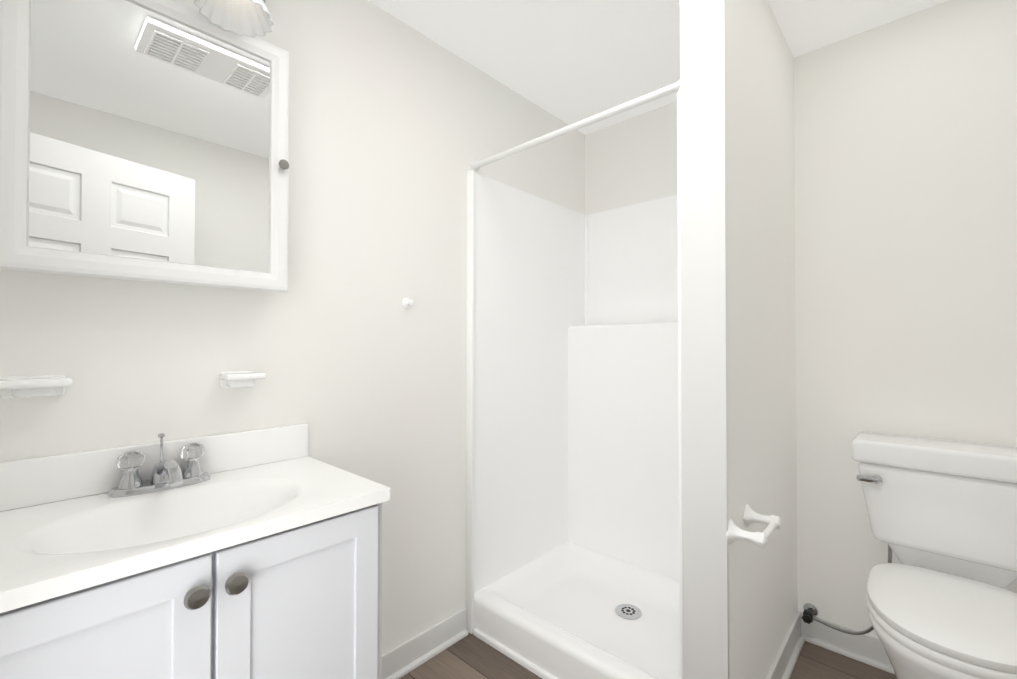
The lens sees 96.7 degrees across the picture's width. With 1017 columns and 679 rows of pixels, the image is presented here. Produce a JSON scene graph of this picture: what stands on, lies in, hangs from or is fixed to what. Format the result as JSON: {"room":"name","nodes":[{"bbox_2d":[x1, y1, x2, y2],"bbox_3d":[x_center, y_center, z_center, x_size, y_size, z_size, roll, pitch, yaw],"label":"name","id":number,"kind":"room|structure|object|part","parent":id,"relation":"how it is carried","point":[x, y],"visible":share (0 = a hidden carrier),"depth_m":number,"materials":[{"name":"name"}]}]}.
{"room":"bathroom","nodes":[
{"label":"bathroom","id":0,"kind":"room"},
{"bbox_2d":[0,0,584,654],"bbox_3d":[-0.733,0.012,1.393,0.120,2.400,3.570,-1,-1,43],"label":"wall","id":1,"kind":"structure","parent":0,"point":[396,126],"depth_m":1.53,"materials":[{"name":"paint"}]},
{"bbox_2d":[0,375,72,398],"bbox_3d":[-0.994,0.101,0.948,0.093,0.046,0.110,-1,-1,43],"label":"soap dish","id":2,"kind":"object","parent":1,"relation":"attached to","point":[30,386],"visible":1,"depth_m":0.94,"materials":[{"name":"white ceramic"}]},
{"bbox_2d":[0,377,72,389],"bbox_3d":[-0.991,0.091,0.946,0.085,0.018,0.110,-1,-1,43],"label":"tray","id":3,"kind":"object","parent":2,"relation":"on","point":[6,383],"depth_m":0.93,"materials":[{"name":"white ceramic"}]},
{"bbox_2d":[0,0,288,292],"bbox_3d":[-0.830,-0.473,1.097,0.142,0.677,0.554,-1,-1,43],"label":"medicine cabinet mirror","id":4,"kind":"object","parent":1,"relation":"attached to","point":[144,140],"visible":1,"depth_m":1.03,"materials":[{"name":"mirror"}]},
{"bbox_3d":[-0.618,-0.480,1.241,0.024,0.027,0.027,-1,-1,43],"label":"knob","id":5,"kind":"part","parent":4,"relation":"part of","materials":[{"name":"silver metal"}]},
{"bbox_2d":[0,423,307,511],"bbox_3d":[-0.871,0.307,1.132,0.022,0.100,0.727,-1,-1,43],"label":"backsplash","id":6,"kind":"structure","parent":1,"relation":"attached to","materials":[{"name":"white stone"}]},
{"bbox_2d":[193,0,273,37],"bbox_3d":[-0.777,-0.911,1.050,0.290,0.253,0.480,-1,-1,43],"label":"sconce","id":7,"kind":"object","parent":1,"relation":"attached to","point":[251,18],"visible":0.98,"depth_m":1.14,"materials":[{"name":"white glass"}]},
{"bbox_2d":[218,371,265,388],"bbox_3d":[-0.730,0.111,1.238,0.088,0.046,0.098,-1,-1,43],"label":"holder","id":8,"kind":"object","parent":1,"relation":"attached to","point":[233,379],"visible":1,"depth_m":1.22,"materials":[{"name":"white ceramic"}]},
{"bbox_2d":[218,372,265,380],"bbox_3d":[-0.727,0.100,1.236,0.080,0.016,0.098,-1,-1,43],"label":"tray","id":9,"kind":"object","parent":8,"relation":"on","point":[223,376],"depth_m":1.22,"materials":[{"name":"white ceramic"}]},
{"bbox_2d":[402,298,413,307],"bbox_3d":[-0.368,-0.137,1.674,0.036,0.040,0.040,-1,-1,43],"label":"robe hook","id":10,"kind":"object","parent":1,"relation":"attached to","point":[407,302],"visible":1,"depth_m":1.67,"materials":[{"name":"white ceramic"}]},
{"bbox_2d":[382,608,467,678],"bbox_3d":[-0.396,1.165,1.635,0.028,0.100,0.665,-1,-1,43],"label":"baseboard","id":11,"kind":"structure","parent":1,"relation":"attached to","point":[405,654],"depth_m":1.72,"materials":[{"name":"white paint"}]},
{"bbox_2d":[471,80,679,170],"bbox_3d":[0.191,-0.753,1.643,0.913,0.044,0.044,-1,-1,43],"label":"shower curtain rod","id":12,"kind":"object","parent":1,"relation":"attached to","point":[628,105],"visible":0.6,"depth_m":1.57,"materials":[{"name":"white paint"}]},
{"bbox_2d":[399,632,896,678],"bbox_3d":[0.011,1.254,0.695,2.140,0.100,3.570,-1,-1,43],"label":"floor","id":13,"kind":"structure","parent":0,"point":[470,656],"depth_m":1.68,"materials":[{"name":"brown wood"}]},
{"bbox_2d":[0,423,389,678],"bbox_3d":[-0.695,0.717,0.966,0.498,0.979,0.727,-1,-1,43],"label":"bathroom vanity","id":14,"kind":"object","parent":13,"relation":"on","point":[253,554],"visible":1,"depth_m":0.92,"materials":[{"name":"white paint"}]},
{"bbox_3d":[-0.656,0.731,0.700,0.019,0.685,0.332,-1,-1,43],"label":"door","id":15,"kind":"part","parent":14,"relation":"part of","materials":[{"name":"white paint"}]},
{"bbox_2d":[0,456,389,612],"bbox_3d":[-0.704,0.418,0.978,0.474,0.125,0.727,-1,-1,43],"label":"countertop","id":16,"kind":"structure","parent":14,"relation":"on","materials":[{"name":"white stone"}]},
{"bbox_2d":[109,433,210,497],"bbox_3d":[-0.795,0.292,1.057,0.184,0.127,0.196,-1,-1,43],"label":"faucet","id":17,"kind":"object","parent":16,"relation":"on","point":[167,469],"depth_m":1.08,"materials":[{"name":"silver metal"}]},
{"bbox_3d":[-0.544,0.448,0.788,0.030,0.040,0.040,-1,-1,43],"label":"knob","id":18,"kind":"part","parent":14,"relation":"part of","materials":[{"name":"silver metal"}]},
{"bbox_3d":[-0.555,0.407,0.841,0.018,0.050,0.631,-1,-1,43],"label":"frame rail","id":19,"kind":"part","parent":14,"relation":"part of","materials":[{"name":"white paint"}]},
{"bbox_3d":[-0.502,0.448,0.834,0.030,0.040,0.040,-1,-1,43],"label":"knob","id":20,"kind":"part","parent":14,"relation":"part of","materials":[{"name":"silver metal"}]},
{"bbox_3d":[-0.426,0.734,0.950,0.019,0.685,0.332,-1,-1,43],"label":"door","id":21,"kind":"part","parent":14,"relation":"part of","materials":[{"name":"white paint"}]},
{"bbox_2d":[466,89,682,678],"bbox_3d":[0.465,0.254,1.929,0.912,1.930,0.912,-1,-1,43],"label":"shower stall","id":22,"kind":"object","parent":13,"relation":"on","point":[573,454],"visible":0.83,"depth_m":2.12,"materials":[{"name":"white plastic"}]},
{"bbox_2d":[482,541,679,678],"bbox_3d":[0.426,1.108,1.876,0.880,0.080,0.644,-1,-1,43],"label":"basin","id":23,"kind":"object","parent":22,"relation":"in","point":[624,610],"depth_m":1.97,"materials":[{"name":"white plastic"}]},
{"bbox_2d":[801,431,1016,678],"bbox_3d":[1.218,0.777,1.369,0.677,0.869,0.710,-1,-1,43],"label":"toilet","id":24,"kind":"object","parent":13,"relation":"on","point":[940,598],"visible":1,"depth_m":1.36,"materials":[{"name":"white ceramic"}]},
{"bbox_3d":[1.219,0.474,1.533,0.063,0.020,0.014,-1,-1,43],"label":"lever","id":25,"kind":"part","parent":24,"relation":"part of","materials":[{"name":"silver metal"}]},
{"bbox_3d":[1.262,0.993,1.277,0.376,0.436,0.635,-1,-1,43],"label":"bowl","id":26,"kind":"part","parent":24,"relation":"part of","materials":[{"name":"white ceramic"}]},
{"bbox_3d":[1.446,0.558,1.482,0.461,0.270,0.196,-1,-1,43],"label":"tank","id":27,"kind":"part","parent":24,"relation":"part of","materials":[{"name":"white ceramic"}]},
{"bbox_3d":[1.205,0.760,1.218,0.380,0.026,0.469,-1,-1,43],"label":"seat","id":28,"kind":"part","parent":24,"relation":"part of","materials":[{"name":"white plastic"}]},
{"bbox_2d":[368,0,948,134],"bbox_3d":[0.011,-1.246,0.725,2.140,0.100,3.570,-1,-1,43],"label":"ceiling","id":29,"kind":"structure","parent":0,"point":[569,62],"depth_m":1.77,"materials":[{"name":"paint"}]},
{"bbox_2d":[725,0,797,678],"bbox_3d":[0.850,0.014,1.589,0.114,2.400,0.900,-1,-1,43],"label":"wall","id":30,"kind":"structure","parent":0,"point":[762,441],"depth_m":1.48,"materials":[{"name":"paint"}]},
{"bbox_2d":[680,0,728,678],"bbox_3d":[0.541,0.011,1.252,0.121,2.399,0.014,-1,-1,43],"label":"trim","id":31,"kind":"structure","parent":30,"relation":"attached to","point":[705,559],"depth_m":1.24,"materials":[{"name":"white paint"}]},
{"bbox_2d":[726,504,781,547],"bbox_3d":[0.685,0.520,1.252,0.089,0.066,0.222,-1,-1,43],"label":"toilet paper holder","id":32,"kind":"object","parent":30,"relation":"attached to","point":[750,517],"visible":1,"depth_m":1.21,"materials":[{"name":"white ceramic"}]},
{"bbox_3d":[0.632,0.520,1.194,0.089,0.066,0.066,-1,-1,43],"label":"post","id":33,"kind":"part","parent":32,"relation":"part of","materials":[{"name":"white ceramic"}]},
{"bbox_3d":[0.738,0.521,1.309,0.089,0.066,0.066,-1,-1,43],"label":"post","id":34,"kind":"part","parent":32,"relation":"part of","materials":[{"name":"white ceramic"}]},
{"bbox_2d":[766,611,803,678],"bbox_3d":[0.896,1.164,1.532,0.012,0.100,0.900,-1,-1,43],"label":"baseboard","id":35,"kind":"structure","parent":30,"relation":"attached to","point":[781,661],"depth_m":1.67,"materials":[{"name":"white paint"}]},
{"bbox_2d":[585,0,1016,636],"bbox_3d":[1.178,0.019,1.980,1.900,2.400,0.120,-1,-1,43],"label":"wall","id":36,"kind":"structure","parent":0,"point":[905,216],"depth_m":1.69,"materials":[{"name":"paint"}]},
{"bbox_2d":[801,612,894,673],"bbox_3d":[1.511,1.164,1.559,0.856,0.100,0.029,-1,-1,43],"label":"baseboard","id":37,"kind":"structure","parent":36,"relation":"attached to","point":[868,646],"depth_m":1.74,"materials":[{"name":"white paint"}]}
]}

